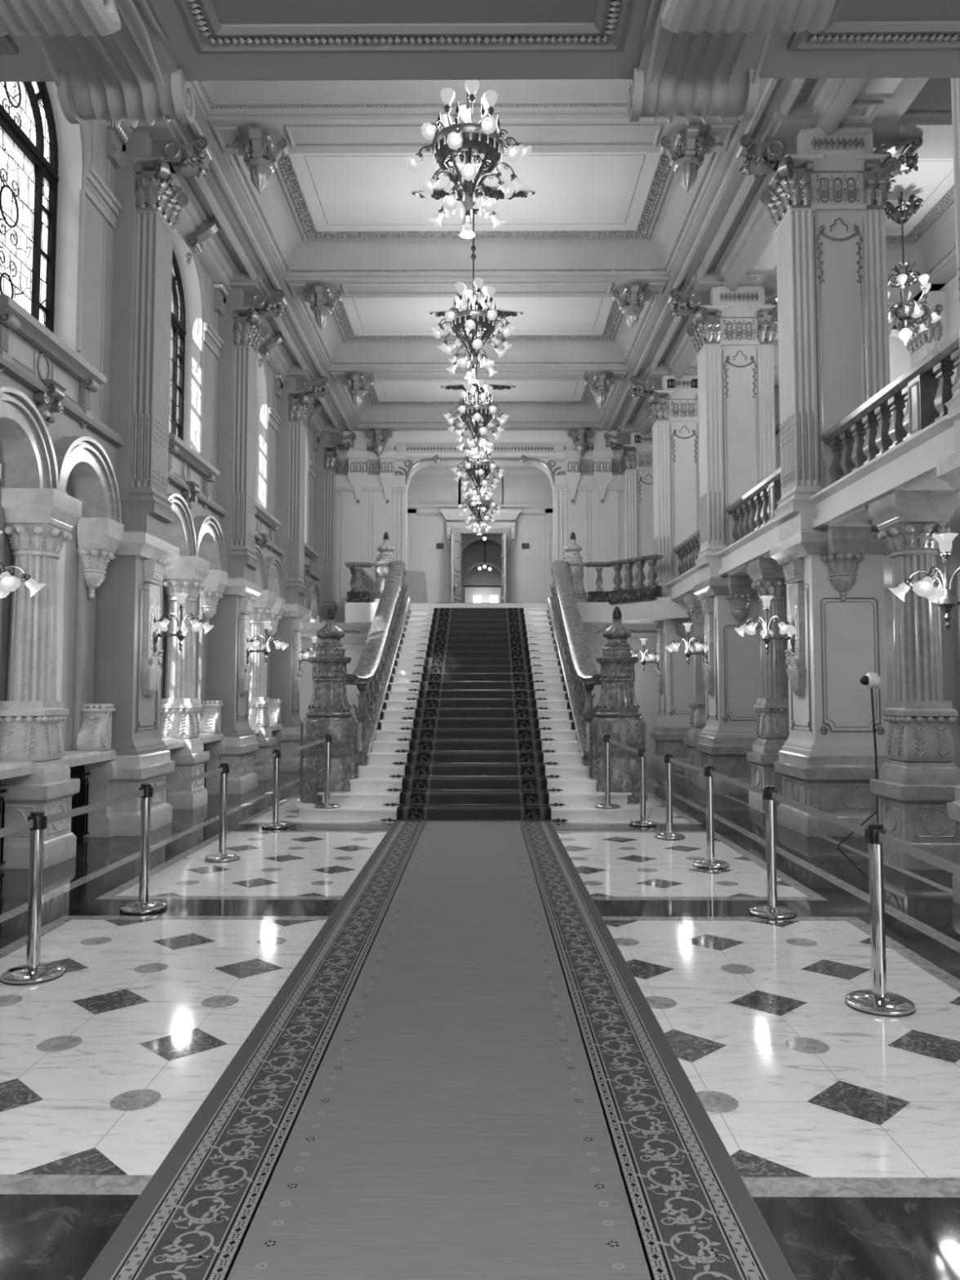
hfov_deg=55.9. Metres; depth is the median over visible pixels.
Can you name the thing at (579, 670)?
balustrade
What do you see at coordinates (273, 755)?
belt
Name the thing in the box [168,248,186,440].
window
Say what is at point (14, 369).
trim
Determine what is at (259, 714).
column
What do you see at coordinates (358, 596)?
balustrade
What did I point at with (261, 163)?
pendant
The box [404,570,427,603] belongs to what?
screen panel
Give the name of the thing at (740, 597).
corbel
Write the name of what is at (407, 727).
rod
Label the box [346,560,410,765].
balustrade
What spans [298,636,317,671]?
wall sconce
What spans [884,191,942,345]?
chandelier
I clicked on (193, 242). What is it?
bracket
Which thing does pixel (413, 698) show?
rod
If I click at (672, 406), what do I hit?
pier
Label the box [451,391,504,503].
chandelier
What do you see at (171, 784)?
belt
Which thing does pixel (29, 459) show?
arch
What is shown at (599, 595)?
balustrade
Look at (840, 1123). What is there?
floor
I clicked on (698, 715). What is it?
column
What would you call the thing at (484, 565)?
ceiling lamp
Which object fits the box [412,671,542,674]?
rod
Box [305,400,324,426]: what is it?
bracket
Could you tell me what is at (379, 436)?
pendant
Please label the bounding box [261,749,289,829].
barrier post
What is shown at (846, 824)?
belt
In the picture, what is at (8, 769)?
shelf
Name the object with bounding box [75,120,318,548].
trim
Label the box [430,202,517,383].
chandelier
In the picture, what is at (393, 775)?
rod
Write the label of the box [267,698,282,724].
console
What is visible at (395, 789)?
rod
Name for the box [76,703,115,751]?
console
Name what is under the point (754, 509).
balustrade
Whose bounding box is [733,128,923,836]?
pier
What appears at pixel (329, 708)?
newel post
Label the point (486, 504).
chandelier
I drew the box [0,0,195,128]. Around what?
bracket
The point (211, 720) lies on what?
console
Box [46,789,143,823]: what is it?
belt
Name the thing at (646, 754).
belt
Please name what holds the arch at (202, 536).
on the column at (180, 707)
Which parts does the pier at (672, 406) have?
panel moulding, panel moulding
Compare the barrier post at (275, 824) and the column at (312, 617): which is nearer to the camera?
the barrier post at (275, 824)
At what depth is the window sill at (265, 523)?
17.84 m
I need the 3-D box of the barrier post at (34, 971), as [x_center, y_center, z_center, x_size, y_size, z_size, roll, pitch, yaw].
[-2.607,1.486,5.299,0.344,0.950,0.344,0,-3,0]
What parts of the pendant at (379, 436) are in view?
ribbed bulb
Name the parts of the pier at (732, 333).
panel moulding, panel moulding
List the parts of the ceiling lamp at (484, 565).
stem, globe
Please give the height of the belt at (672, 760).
0.054 m
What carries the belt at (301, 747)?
attached to the barrier post at (275, 824)
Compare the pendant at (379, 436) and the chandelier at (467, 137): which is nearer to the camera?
the chandelier at (467, 137)
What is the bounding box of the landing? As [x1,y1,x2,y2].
[345,596,688,626]
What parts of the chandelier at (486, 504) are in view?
crown, rod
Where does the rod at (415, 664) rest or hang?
on the carpet at (464, 644)
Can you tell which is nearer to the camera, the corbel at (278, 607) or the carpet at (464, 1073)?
the carpet at (464, 1073)
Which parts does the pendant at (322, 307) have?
ribbed bulb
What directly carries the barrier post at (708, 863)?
on the floor
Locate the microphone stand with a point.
(872, 680)
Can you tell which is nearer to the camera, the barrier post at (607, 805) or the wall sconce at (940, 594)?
the wall sconce at (940, 594)
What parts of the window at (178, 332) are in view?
pane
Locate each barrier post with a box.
[0,811,65,985]
[119,783,167,915]
[204,762,239,862]
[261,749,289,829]
[314,733,340,808]
[594,733,621,808]
[629,748,657,826]
[654,753,684,839]
[692,765,728,869]
[748,785,796,919]
[844,822,915,1017]
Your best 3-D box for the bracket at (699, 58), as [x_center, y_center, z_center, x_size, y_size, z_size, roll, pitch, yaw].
[0.665,-1.785,0.942,0.420,0.346,4.080,0,-3,0]
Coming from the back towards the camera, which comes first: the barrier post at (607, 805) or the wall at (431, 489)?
the wall at (431, 489)
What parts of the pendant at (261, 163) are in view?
ribbed bulb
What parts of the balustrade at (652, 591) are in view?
handrail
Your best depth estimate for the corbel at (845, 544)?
10.48 m
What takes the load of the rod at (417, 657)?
on the carpet at (464, 644)
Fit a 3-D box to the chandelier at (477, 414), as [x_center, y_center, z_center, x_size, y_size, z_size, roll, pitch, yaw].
[-0.073,-5.057,17.902,1.283,2.915,1.278,1,-3,-17]
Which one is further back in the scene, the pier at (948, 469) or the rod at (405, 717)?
the rod at (405, 717)
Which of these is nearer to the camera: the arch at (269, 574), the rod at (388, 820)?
the rod at (388, 820)
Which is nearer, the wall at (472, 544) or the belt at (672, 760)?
the belt at (672, 760)
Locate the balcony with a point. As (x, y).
(911, 464)
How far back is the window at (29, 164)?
9.61 m
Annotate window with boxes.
[0,81,58,333]
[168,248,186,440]
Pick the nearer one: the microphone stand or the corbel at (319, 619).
the microphone stand
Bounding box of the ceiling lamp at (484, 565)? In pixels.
[478,540,491,570]
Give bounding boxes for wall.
[0,81,318,751]
[299,622,658,764]
[318,430,625,622]
[407,466,553,603]
[460,533,502,602]
[775,275,959,768]
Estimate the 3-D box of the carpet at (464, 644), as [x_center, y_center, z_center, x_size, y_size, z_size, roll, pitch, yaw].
[-0.026,0.990,20.028,1.980,3.685,16.706,0,-3,0]
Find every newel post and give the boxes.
[299,606,361,803]
[369,532,395,602]
[563,531,587,602]
[586,605,647,804]
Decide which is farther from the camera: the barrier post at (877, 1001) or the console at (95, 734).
the console at (95, 734)
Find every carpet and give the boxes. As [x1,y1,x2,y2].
[82,821,795,1279]
[396,602,551,821]
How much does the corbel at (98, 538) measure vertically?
0.900 m
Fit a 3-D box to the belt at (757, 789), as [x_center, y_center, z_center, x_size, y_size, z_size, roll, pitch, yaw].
[2.193,1.217,7.744,0.003,0.054,1.800,0,-3,1]
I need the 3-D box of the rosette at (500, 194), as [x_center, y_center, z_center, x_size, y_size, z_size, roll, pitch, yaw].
[-0.098,-6.710,13.660,1.592,0.170,1.003,-2,-4,32]
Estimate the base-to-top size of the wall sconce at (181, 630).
0.752 m
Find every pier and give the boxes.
[83,120,213,836]
[203,282,288,794]
[270,373,329,771]
[312,431,356,622]
[603,431,653,587]
[627,375,705,771]
[666,286,777,794]
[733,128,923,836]
[936,77,959,904]
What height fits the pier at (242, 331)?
8.700 m
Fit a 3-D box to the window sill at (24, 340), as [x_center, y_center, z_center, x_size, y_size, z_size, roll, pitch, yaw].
[-4.484,-2.528,9.106,0.621,1.030,2.100,0,-3,0]
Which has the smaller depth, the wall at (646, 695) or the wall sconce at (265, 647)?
the wall sconce at (265, 647)
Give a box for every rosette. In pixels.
[411,179,534,213]
[429,301,523,317]
[440,382,515,395]
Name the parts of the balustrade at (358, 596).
handrail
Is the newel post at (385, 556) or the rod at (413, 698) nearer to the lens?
the rod at (413, 698)
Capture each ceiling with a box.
[0,0,959,81]
[105,77,956,440]
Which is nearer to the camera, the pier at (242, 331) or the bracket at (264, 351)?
the pier at (242, 331)
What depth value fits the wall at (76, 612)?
10.45 m
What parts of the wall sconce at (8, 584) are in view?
arm, lamp shade, bulb, lamp shade, arm, lamp shade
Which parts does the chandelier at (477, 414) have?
lamp shade, lamp shade, lamp shade, arm, lamp shade, lamp shade, lamp shade, lamp shade, lamp shade, lamp shade, arm, lamp shade, lamp shade, lamp shade, lamp shade, lamp shade, lamp shade, rod, crown, lamp shade, lamp shade, lamp shade, lamp shade, lamp shade, lamp shade, lamp shade, lamp shade, lamp shade, lamp shade, lamp shade, lamp shade, lamp shade, lamp shade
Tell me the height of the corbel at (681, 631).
0.900 m
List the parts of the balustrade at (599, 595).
handrail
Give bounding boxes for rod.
[379,817,568,822]
[382,802,565,806]
[386,787,563,791]
[389,774,559,777]
[392,761,558,764]
[395,749,556,752]
[397,737,554,741]
[399,726,552,729]
[401,716,551,719]
[403,706,549,709]
[405,697,547,700]
[407,688,546,691]
[409,680,544,682]
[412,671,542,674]
[413,664,542,666]
[414,657,541,658]
[416,649,539,651]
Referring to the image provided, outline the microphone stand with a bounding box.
[836,671,885,846]
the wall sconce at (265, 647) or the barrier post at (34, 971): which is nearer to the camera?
the barrier post at (34, 971)
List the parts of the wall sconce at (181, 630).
wall plate, lamp shade, lamp shade, bracket arm, arm, arm, lamp shade, lamp shade, arm, arm, lamp shade, lamp shade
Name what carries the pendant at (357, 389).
hanging from the ceiling at (607, 211)
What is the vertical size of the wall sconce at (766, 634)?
0.752 m
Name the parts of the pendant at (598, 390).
ribbed bulb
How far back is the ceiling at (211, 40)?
2.72 m
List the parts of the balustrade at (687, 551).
handrail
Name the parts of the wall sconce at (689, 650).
lamp shade, lamp shade, arm, arm, lamp shade, lamp shade, arm, arm, bracket arm, lamp shade, lamp shade, wall plate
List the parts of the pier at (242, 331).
panel moulding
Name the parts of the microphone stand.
leg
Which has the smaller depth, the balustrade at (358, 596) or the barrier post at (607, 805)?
the barrier post at (607, 805)
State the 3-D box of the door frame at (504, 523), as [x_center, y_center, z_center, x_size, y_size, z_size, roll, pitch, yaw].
[0.025,-2.237,28.409,2.600,3.760,0.740,0,-3,0]
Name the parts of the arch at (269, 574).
moulding, moulding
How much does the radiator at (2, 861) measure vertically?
0.860 m
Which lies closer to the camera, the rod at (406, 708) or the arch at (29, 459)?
the arch at (29, 459)
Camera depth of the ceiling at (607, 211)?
14.41 m
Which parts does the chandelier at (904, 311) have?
lamp shade, arm, lamp shade, arm, lamp shade, arm, ceiling crown, rod, globe, lamp shade, arm, lamp shade, arm, arm, lamp shade, lamp shade, arm, lamp shade, arm, lamp shade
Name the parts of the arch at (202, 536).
moulding, moulding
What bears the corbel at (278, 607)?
attached to the wall at (76, 612)
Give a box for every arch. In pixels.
[0,386,121,523]
[167,493,226,572]
[254,544,284,599]
[303,574,321,616]
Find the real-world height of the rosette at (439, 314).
0.170 m
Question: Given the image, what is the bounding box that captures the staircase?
[295,608,653,821]
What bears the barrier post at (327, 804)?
on the staircase
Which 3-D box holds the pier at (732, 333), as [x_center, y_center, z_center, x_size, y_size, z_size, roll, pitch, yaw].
[4.425,-1.798,15.514,2.296,8.700,1.160,0,-3,0]
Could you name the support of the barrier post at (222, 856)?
on the floor
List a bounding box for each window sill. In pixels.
[0,293,106,428]
[167,432,219,509]
[254,502,280,553]
[303,542,319,577]
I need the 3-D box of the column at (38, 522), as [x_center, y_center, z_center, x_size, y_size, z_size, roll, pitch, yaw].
[-4.425,0.359,8.937,0.690,3.625,0.690,0,-3,0]
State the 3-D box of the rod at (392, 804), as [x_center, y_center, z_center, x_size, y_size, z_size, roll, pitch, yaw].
[-0.075,2.179,11.960,2.420,0.050,0.042,0,-3,0]
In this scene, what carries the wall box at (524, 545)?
attached to the wall at (431, 489)
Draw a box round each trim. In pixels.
[0,354,320,580]
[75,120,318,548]
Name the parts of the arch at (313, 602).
moulding, moulding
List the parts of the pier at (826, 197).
panel moulding, panel moulding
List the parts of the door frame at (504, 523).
panel moulding, casing, panel moulding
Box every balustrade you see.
[345,562,372,602]
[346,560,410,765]
[348,567,375,599]
[546,560,600,765]
[585,561,611,602]
[607,554,663,604]
[673,528,700,577]
[725,467,781,543]
[820,330,959,484]
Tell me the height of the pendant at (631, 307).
0.745 m
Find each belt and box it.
[0,818,33,837]
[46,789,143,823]
[153,767,222,792]
[229,752,275,769]
[280,737,325,755]
[608,737,638,753]
[643,751,664,760]
[669,757,703,773]
[710,769,764,795]
[771,791,866,835]
[878,832,959,876]
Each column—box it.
[0,488,81,868]
[160,555,209,808]
[248,590,276,779]
[303,610,316,622]
[683,591,706,780]
[746,556,789,809]
[867,489,959,869]
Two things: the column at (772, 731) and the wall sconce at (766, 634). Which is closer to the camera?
the wall sconce at (766, 634)
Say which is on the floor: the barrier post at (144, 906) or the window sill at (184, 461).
the barrier post at (144, 906)
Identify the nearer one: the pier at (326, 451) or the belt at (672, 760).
the belt at (672, 760)
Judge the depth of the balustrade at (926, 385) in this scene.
9.16 m
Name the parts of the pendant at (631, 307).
ribbed bulb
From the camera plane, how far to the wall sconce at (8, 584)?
6.67 m
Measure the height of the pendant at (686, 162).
0.745 m
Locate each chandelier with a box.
[404,80,532,239]
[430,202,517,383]
[443,360,509,457]
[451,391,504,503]
[457,475,501,534]
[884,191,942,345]
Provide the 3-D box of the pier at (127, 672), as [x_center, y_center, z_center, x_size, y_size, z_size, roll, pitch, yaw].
[-4.007,-2.048,11.244,1.188,8.700,1.320,0,-3,0]
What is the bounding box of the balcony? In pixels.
[665,413,959,602]
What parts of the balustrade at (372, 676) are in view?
handrail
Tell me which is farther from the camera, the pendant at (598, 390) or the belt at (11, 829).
the pendant at (598, 390)
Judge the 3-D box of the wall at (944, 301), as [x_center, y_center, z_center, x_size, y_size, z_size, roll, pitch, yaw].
[7.681,-1.953,15.443,0.558,9.000,35.300,0,-3,0]
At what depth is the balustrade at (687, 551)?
18.46 m
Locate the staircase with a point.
(367, 794)
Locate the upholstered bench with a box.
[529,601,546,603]
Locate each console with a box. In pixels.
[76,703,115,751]
[199,700,223,733]
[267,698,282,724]
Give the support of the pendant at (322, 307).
hanging from the ceiling at (607, 211)
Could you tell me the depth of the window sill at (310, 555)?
22.42 m
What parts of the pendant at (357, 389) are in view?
ribbed bulb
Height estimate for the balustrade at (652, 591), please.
0.950 m
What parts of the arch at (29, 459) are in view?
moulding, moulding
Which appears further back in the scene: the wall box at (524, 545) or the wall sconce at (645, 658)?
the wall box at (524, 545)
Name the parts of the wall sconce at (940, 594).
lamp shade, arm, lamp shade, bulb, arm, lamp shade, arm, lamp shade, arm, arm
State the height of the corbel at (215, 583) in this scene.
0.900 m
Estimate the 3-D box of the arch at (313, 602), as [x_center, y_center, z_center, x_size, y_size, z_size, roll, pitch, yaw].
[-4.449,-1.090,22.034,0.630,0.785,3.130,0,-3,0]
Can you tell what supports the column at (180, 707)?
on the floor
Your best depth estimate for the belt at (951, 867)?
4.27 m
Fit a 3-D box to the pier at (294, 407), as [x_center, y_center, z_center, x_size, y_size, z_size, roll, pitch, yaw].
[-3.954,-1.543,19.889,1.188,8.700,1.320,0,-3,0]
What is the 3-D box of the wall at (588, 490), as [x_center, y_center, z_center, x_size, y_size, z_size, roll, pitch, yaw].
[0.001,-3.020,24.608,9.000,5.800,0.920,0,-3,0]
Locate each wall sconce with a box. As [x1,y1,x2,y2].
[0,530,46,598]
[152,592,213,653]
[246,621,288,664]
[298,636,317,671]
[631,638,658,671]
[665,622,707,665]
[734,595,795,654]
[888,533,959,629]
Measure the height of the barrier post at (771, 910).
0.950 m
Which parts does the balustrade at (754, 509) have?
handrail, frame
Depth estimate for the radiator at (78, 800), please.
10.14 m
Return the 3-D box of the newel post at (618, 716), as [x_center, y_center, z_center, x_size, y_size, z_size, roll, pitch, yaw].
[1.929,0.881,12.681,0.800,2.720,0.795,0,-3,0]
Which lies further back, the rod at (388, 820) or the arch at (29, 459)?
the rod at (388, 820)
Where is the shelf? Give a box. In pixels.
[0,723,282,779]
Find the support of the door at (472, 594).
in the wall at (472, 544)
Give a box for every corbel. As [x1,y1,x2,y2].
[76,517,124,599]
[198,569,228,624]
[266,597,285,641]
[314,615,322,622]
[671,608,692,642]
[724,573,755,627]
[820,524,871,601]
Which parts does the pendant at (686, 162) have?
ribbed bulb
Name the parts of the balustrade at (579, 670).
handrail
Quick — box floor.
[0,764,959,1279]
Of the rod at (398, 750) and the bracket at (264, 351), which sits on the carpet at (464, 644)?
the rod at (398, 750)
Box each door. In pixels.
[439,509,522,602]
[464,586,501,602]
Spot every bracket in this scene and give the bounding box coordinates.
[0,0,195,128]
[183,214,224,264]
[257,330,286,367]
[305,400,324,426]
[349,622,372,635]
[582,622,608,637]
[626,0,836,126]
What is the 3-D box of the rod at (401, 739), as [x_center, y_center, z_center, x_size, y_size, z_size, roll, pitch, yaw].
[-0.064,1.525,13.851,2.420,0.050,0.042,0,-3,0]
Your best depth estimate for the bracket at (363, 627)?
20.21 m
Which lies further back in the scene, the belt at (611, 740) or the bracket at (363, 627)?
the bracket at (363, 627)
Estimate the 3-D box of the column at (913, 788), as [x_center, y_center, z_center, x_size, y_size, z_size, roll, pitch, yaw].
[4.295,0.356,8.883,0.690,3.625,0.690,0,-3,0]
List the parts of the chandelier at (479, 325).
lamp shade, lamp shade, lamp shade, arm, arm, arm, lamp shade, lamp shade, lamp shade, lamp shade, arm, lamp shade, lamp shade, arm, arm, arm, lamp shade, arm, lamp shade, lamp shade, arm, lamp shade, lamp shade, arm, lamp shade, rod, crown, lamp shade, lamp shade, arm, lamp shade, arm, lamp shade, lamp shade, arm, lamp shade, arm, arm, lamp shade, lamp shade, lamp shade, lamp shade, arm, arm, lamp shade, arm, lamp shade, lamp shade, lamp shade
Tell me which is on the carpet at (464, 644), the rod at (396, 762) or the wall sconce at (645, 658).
the rod at (396, 762)
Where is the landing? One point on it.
(639, 613)
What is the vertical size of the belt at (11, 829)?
0.054 m
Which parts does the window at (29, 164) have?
frame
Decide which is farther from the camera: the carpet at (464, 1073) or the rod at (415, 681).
the rod at (415, 681)
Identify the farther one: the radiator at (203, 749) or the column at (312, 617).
the column at (312, 617)
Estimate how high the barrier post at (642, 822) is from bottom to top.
0.950 m
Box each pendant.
[231,125,289,194]
[301,284,342,330]
[341,373,373,408]
[365,427,392,457]
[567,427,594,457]
[583,372,616,408]
[610,283,652,329]
[657,124,715,192]
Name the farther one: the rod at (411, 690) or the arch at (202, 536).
the rod at (411, 690)
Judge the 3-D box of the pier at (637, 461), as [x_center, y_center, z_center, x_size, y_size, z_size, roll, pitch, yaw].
[4.479,-1.294,24.159,2.296,8.700,1.160,0,-3,0]
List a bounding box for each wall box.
[435,542,444,548]
[521,542,528,548]
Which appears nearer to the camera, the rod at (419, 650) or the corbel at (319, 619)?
the rod at (419, 650)
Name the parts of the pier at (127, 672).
panel moulding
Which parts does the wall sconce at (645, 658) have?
lamp shade, lamp shade, wall plate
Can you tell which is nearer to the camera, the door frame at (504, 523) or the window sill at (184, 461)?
the window sill at (184, 461)
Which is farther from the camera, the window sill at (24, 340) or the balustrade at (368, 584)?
the balustrade at (368, 584)
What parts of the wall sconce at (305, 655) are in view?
wall plate, lamp shade, lamp shade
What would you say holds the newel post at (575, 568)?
on the landing
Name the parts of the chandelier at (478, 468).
lamp shade, lamp shade, lamp shade, lamp shade, lamp shade, lamp shade, lamp shade, lamp shade, lamp shade, rod, crown, lamp shade, lamp shade, lamp shade, lamp shade, lamp shade, lamp shade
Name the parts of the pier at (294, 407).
panel moulding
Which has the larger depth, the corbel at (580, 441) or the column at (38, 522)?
the corbel at (580, 441)
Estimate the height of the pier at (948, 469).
8.700 m
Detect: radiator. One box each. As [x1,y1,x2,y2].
[0,779,6,865]
[69,764,90,839]
[203,749,206,788]
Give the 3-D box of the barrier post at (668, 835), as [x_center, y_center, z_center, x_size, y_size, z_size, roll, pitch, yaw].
[2.165,1.781,10.341,0.344,0.950,0.344,0,-3,0]
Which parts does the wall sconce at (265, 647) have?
wall plate, lamp shade, lamp shade, bracket arm, arm, arm, lamp shade, lamp shade, arm, arm, lamp shade, lamp shade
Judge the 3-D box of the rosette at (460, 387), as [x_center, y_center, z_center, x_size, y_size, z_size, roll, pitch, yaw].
[-0.044,-6.205,22.305,1.592,0.170,1.003,-2,-4,32]
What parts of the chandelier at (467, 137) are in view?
lamp shade, lamp shade, arm, lamp shade, lamp shade, bulb, lamp shade, arm, arm, lamp shade, arm, lamp shade, lamp shade, arm, lamp shade, lamp shade, arm, lamp shade, bulb, arm, arm, lamp shade, rod, arm, lamp shade, crown, lamp shade, arm, lamp shade, lamp shade, arm, arm, arm, arm, lamp shade, arm, bulb, lamp shade, lamp shade, lamp shade, lamp shade, arm, arm, lamp shade, arm, lamp shade, arm, lamp shade, arm, lamp shade, lamp shade, lamp shade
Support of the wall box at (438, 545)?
attached to the wall at (431, 489)
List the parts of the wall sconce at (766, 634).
lamp shade, lamp shade, arm, arm, lamp shade, lamp shade, arm, arm, bracket arm, lamp shade, wall plate, lamp shade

